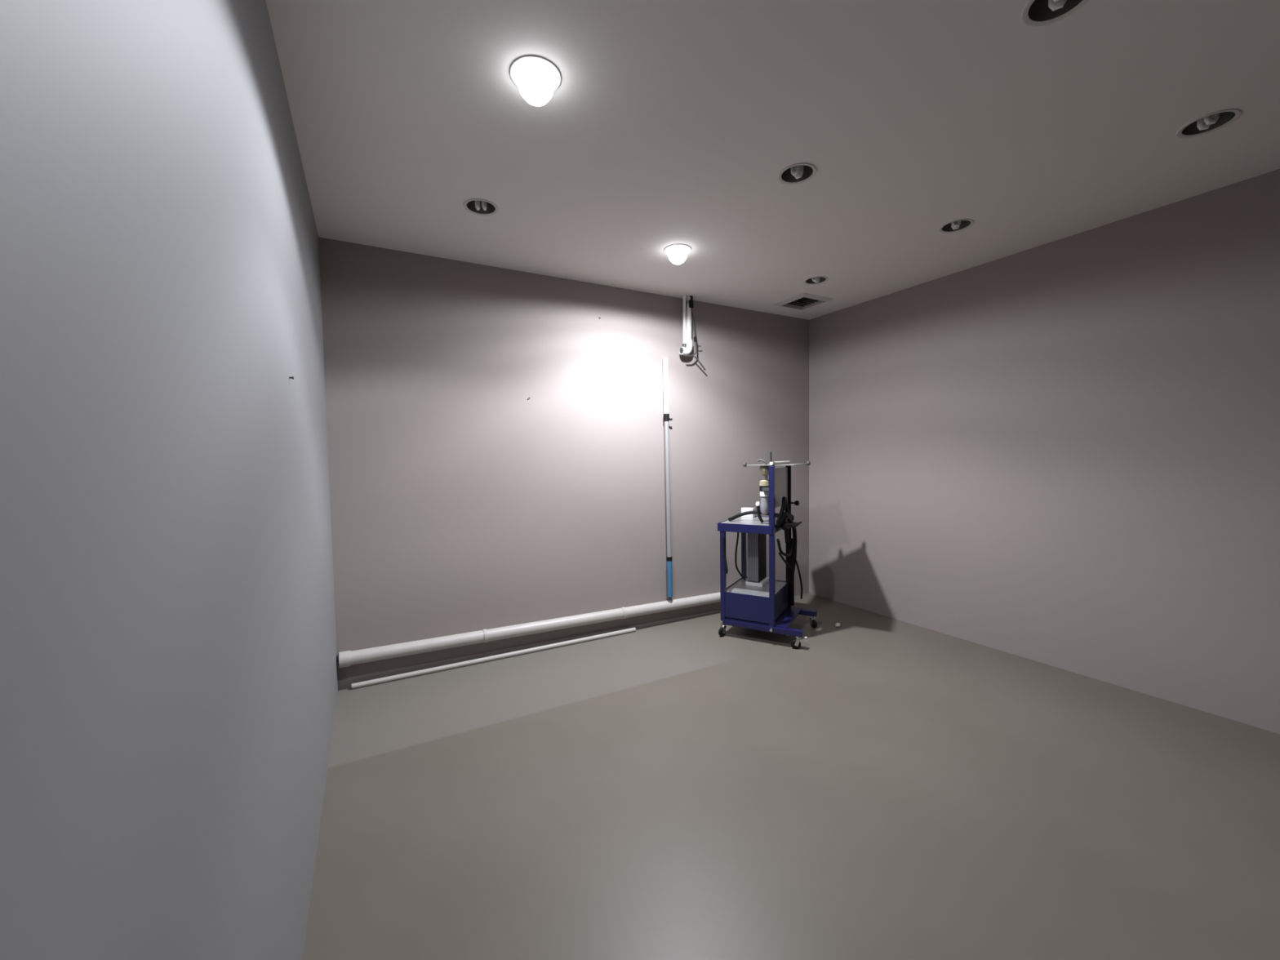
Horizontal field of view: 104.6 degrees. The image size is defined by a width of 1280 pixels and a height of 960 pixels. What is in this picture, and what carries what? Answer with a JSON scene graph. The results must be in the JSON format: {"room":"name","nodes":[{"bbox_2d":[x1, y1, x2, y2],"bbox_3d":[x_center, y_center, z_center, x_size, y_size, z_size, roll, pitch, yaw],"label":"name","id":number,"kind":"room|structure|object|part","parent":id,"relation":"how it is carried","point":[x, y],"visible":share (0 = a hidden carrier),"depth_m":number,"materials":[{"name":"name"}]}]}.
{"room":"utility room","nodes":[
{"label":"utility room","id":0,"kind":"room"},
{"bbox_2d":[0,0,338,959],"bbox_3d":[0.180,0.074,-0.905,0.120,2.800,9.000,-2,3,-29],"label":"wall","id":1,"kind":"structure","parent":0,"point":[169,688],"depth_m":0.58,"materials":[{"name":"grey paint"}]},
{"bbox_2d":[318,236,808,688],"bbox_3d":[-0.127,-0.152,4.121,4.420,2.800,0.120,-2,3,-29],"label":"wall","id":2,"kind":"structure","parent":0,"point":[462,501],"depth_m":3.67,"materials":[{"name":"beige paint"}]},
{"bbox_2d":[337,591,719,667],"bbox_3d":[-0.308,1.089,3.950,3.591,0.150,0.096,-2,3,-29],"label":"drain pipe","id":3,"kind":"object","parent":2,"relation":"attached to","point":[348,658],"visible":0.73,"depth_m":3.57,"materials":[{"name":"white plastic"}]},
{"bbox_2d":[338,650,351,667],"bbox_3d":[-1.853,1.125,3.104,0.063,0.097,0.096,-2,3,-29],"label":"pipe","id":4,"kind":"object","parent":3,"relation":"attached to","point":[344,657],"depth_m":3.07,"materials":[{"name":"white plastic"}]},
{"bbox_2d":[662,357,672,596],"bbox_3d":[0.237,-0.018,4.199,0.078,2.026,0.078,0,3,23],"label":"pole","id":5,"kind":"object","parent":2,"relation":"attached to","point":[666,415],"visible":1,"depth_m":4.18,"materials":[{"name":"grey metal"}]},
{"bbox_2d":[265,0,1279,319],"bbox_3d":[2.044,-1.399,0.062,4.420,0.001,9.240,-2,3,-29],"label":"ceiling","id":6,"kind":"structure","parent":0,"point":[666,122],"depth_m":2.06,"materials":[{"name":"white paint"}]},
{"bbox_2d":[463,198,497,215],"bbox_3d":[-0.861,-1.529,2.672,0.180,0.131,0.180,-1,3,-3],"label":"recessed light","id":7,"kind":"object","parent":6,"relation":"in","point":[479,206],"visible":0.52,"depth_m":2.71,"materials":[{"name":"metal"}]},
{"bbox_2d":[509,54,560,106],"bbox_3d":[-0.372,-1.454,1.762,0.180,0.212,0.180,-3,3,-40],"label":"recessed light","id":8,"kind":"object","parent":6,"relation":"in","point":[536,77],"visible":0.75,"depth_m":1.73,"materials":[{"name":"glass"}]},
{"bbox_3d":[-0.372,-1.427,1.763,0.130,0.160,0.130,-3,3,-40],"label":"bulb","id":9,"kind":"part","parent":8,"relation":"part of","materials":[{"name":"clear glass"}]},
{"bbox_2d":[663,244,691,264],"bbox_3d":[0.248,-1.532,3.262,0.180,0.212,0.180,-3,3,-40],"label":"recessed light","id":10,"kind":"object","parent":6,"relation":"in","point":[677,253],"visible":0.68,"depth_m":3.22,"materials":[{"name":"white glass"}]},
{"bbox_3d":[0.248,-1.506,3.263,0.130,0.160,0.130,-3,3,-40],"label":"bulb","id":11,"kind":"part","parent":10,"relation":"part of","materials":[{"name":"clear glass"}]},
{"bbox_2d":[679,295,706,370],"bbox_3d":[0.456,-1.264,4.254,0.270,0.617,0.070,-3,3,-34],"label":"wall lamp","id":12,"kind":"object","parent":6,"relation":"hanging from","point":[687,344],"visible":1,"depth_m":4.21,"materials":[{"name":"white plastic"}]},
{"bbox_2d":[777,162,816,184],"bbox_3d":[0.762,-1.540,2.400,0.180,0.131,0.180,1,3,41],"label":"recessed light","id":13,"kind":"object","parent":6,"relation":"in","point":[797,173],"visible":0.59,"depth_m":2.43,"materials":[{"name":"grey plastic"}]},
{"bbox_2d":[773,293,834,310],"bbox_3d":[1.456,-1.615,4.415,0.370,0.080,0.370,-2,3,-29],"label":"ceiling vent","id":14,"kind":"object","parent":6,"relation":"in","point":[802,301],"visible":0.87,"depth_m":4.43,"materials":[{"name":"white metal"}]},
{"bbox_2d":[804,275,827,284],"bbox_3d":[1.377,-1.617,3.871,0.180,0.131,0.180,2,4,44],"label":"recessed light","id":15,"kind":"object","parent":6,"relation":"in","point":[818,279],"visible":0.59,"depth_m":3.90,"materials":[{"name":"grey plastic"}]},
{"bbox_2d":[938,218,973,233],"bbox_3d":[1.904,-1.584,2.977,0.180,0.131,0.180,0,3,27],"label":"recessed light","id":16,"kind":"object","parent":6,"relation":"in","point":[957,225],"visible":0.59,"depth_m":3.00,"materials":[{"name":"grey plastic"}]},
{"bbox_2d":[1022,0,1088,26],"bbox_3d":[1.268,-1.506,1.494,0.180,0.131,0.180,1,3,33],"label":"recessed light","id":17,"kind":"object","parent":6,"relation":"in","point":[1035,13],"visible":1,"depth_m":1.56,"materials":[{"name":"grey plastic"}]},
{"bbox_2d":[1176,108,1241,137],"bbox_3d":[2.384,-1.550,2.074,0.180,0.131,0.180,0,3,15],"label":"recessed light","id":18,"kind":"object","parent":6,"relation":"in","point":[1212,122],"visible":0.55,"depth_m":2.09,"materials":[{"name":"grey plastic"}]},
{"bbox_2d":[302,593,1279,959],"bbox_3d":[2.087,1.457,0.193,4.420,0.120,9.240,-2,3,-29],"label":"floor","id":19,"kind":"structure","parent":0,"point":[877,787],"depth_m":2.02,"materials":[{"name":"grey concrete"}]},
{"bbox_2d":[351,627,635,688],"bbox_3d":[-0.931,1.269,3.603,2.023,0.032,0.033,-2,3,-28],"label":"rod","id":20,"kind":"object","parent":19,"relation":"on","point":[402,676],"visible":1,"depth_m":3.50,"materials":[{"name":"white plastic"}]},
{"bbox_2d":[717,452,817,648],"bbox_3d":[1.092,0.502,4.087,0.677,1.460,0.823,1,3,30],"label":"cart","id":21,"kind":"object","parent":19,"relation":"on","point":[767,608],"visible":0.99,"depth_m":3.88,"materials":[{"name":"blue metal"}]},
{"bbox_3d":[0.662,0.758,3.932,0.038,0.725,0.038,1,3,30],"label":"post","id":22,"kind":"part","parent":21,"relation":"part of","materials":[{"name":"blue metal"}]},
{"bbox_3d":[0.923,0.734,4.387,0.038,0.725,0.038,1,3,30],"label":"post","id":23,"kind":"part","parent":21,"relation":"part of","materials":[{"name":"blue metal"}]},
{"bbox_2d":[741,507,755,517],"bbox_3d":[0.937,0.281,4.291,0.104,0.080,0.060,1,3,30],"label":"carton","id":24,"kind":"object","parent":21,"relation":"on","point":[743,509],"visible":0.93,"depth_m":4.26,"materials":[{"name":"white cardboard"}]},
{"bbox_2d":[717,515,787,534],"bbox_3d":[0.944,0.360,4.052,0.435,0.065,0.573,1,3,30],"label":"tray","id":25,"kind":"object","parent":21,"relation":"on","point":[740,524],"depth_m":3.85,"materials":[{"name":"metal"}]},
{"bbox_2d":[746,533,768,586],"bbox_3d":[0.998,0.635,4.185,0.140,0.480,0.237,1,3,30],"label":"box","id":26,"kind":"object","parent":21,"relation":"on","point":[756,543],"visible":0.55,"depth_m":4.10,"materials":[{"name":"grey plastic"}]},
{"bbox_3d":[1.001,0.859,4.195,0.140,0.031,0.237,1,3,30],"label":"foot plate","id":27,"kind":"part","parent":26,"relation":"part of","materials":[{"name":"grey plastic"}]},
{"bbox_2d":[755,458,768,522],"bbox_3d":[0.961,0.088,3.801,0.109,0.505,0.184,-2,3,-29],"label":"bottle","id":28,"kind":"object","parent":21,"relation":"on","point":[763,468],"depth_m":3.80,"materials":[{"name":"grey plastic"}]},
{"bbox_3d":[1.014,1.093,4.051,0.500,0.015,0.537,1,3,30],"label":"plate","id":29,"kind":"part","parent":21,"relation":"part of","materials":[{"name":"blue metal"}]},
{"bbox_3d":[0.974,-0.165,3.703,0.028,0.089,0.026,1,3,30],"label":"rod","id":30,"kind":"part","parent":21,"relation":"part of","materials":[{"name":"grey metal"}]},
{"bbox_3d":[0.996,0.521,3.728,0.038,1.258,0.038,1,3,30],"label":"post","id":31,"kind":"part","parent":21,"relation":"part of","materials":[{"name":"blue metal"}]},
{"bbox_2d":[746,463,808,466],"bbox_3d":[1.097,-0.122,3.938,0.372,0.005,0.525,1,3,30],"label":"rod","id":32,"kind":"object","parent":21,"relation":"attached to","point":[762,464],"depth_m":3.79,"materials":[{"name":"silver metal"}]},
{"bbox_3d":[1.117,0.056,3.936,0.006,0.305,0.485,1,3,30],"label":"plate","id":33,"kind":"part","parent":21,"relation":"part of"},
{"bbox_3d":[1.257,0.496,4.183,0.038,1.258,0.038,1,3,30],"label":"post","id":34,"kind":"part","parent":21,"relation":"part of","materials":[{"name":"black plastic"}]},
{"bbox_2d":[808,168,1279,733],"bbox_3d":[3.950,-0.076,1.157,0.120,2.800,9.000,-2,3,-29],"label":"wall","id":35,"kind":"structure","parent":0,"point":[1064,453],"depth_m":3.12,"materials":[{"name":"beige paint"}]}
]}

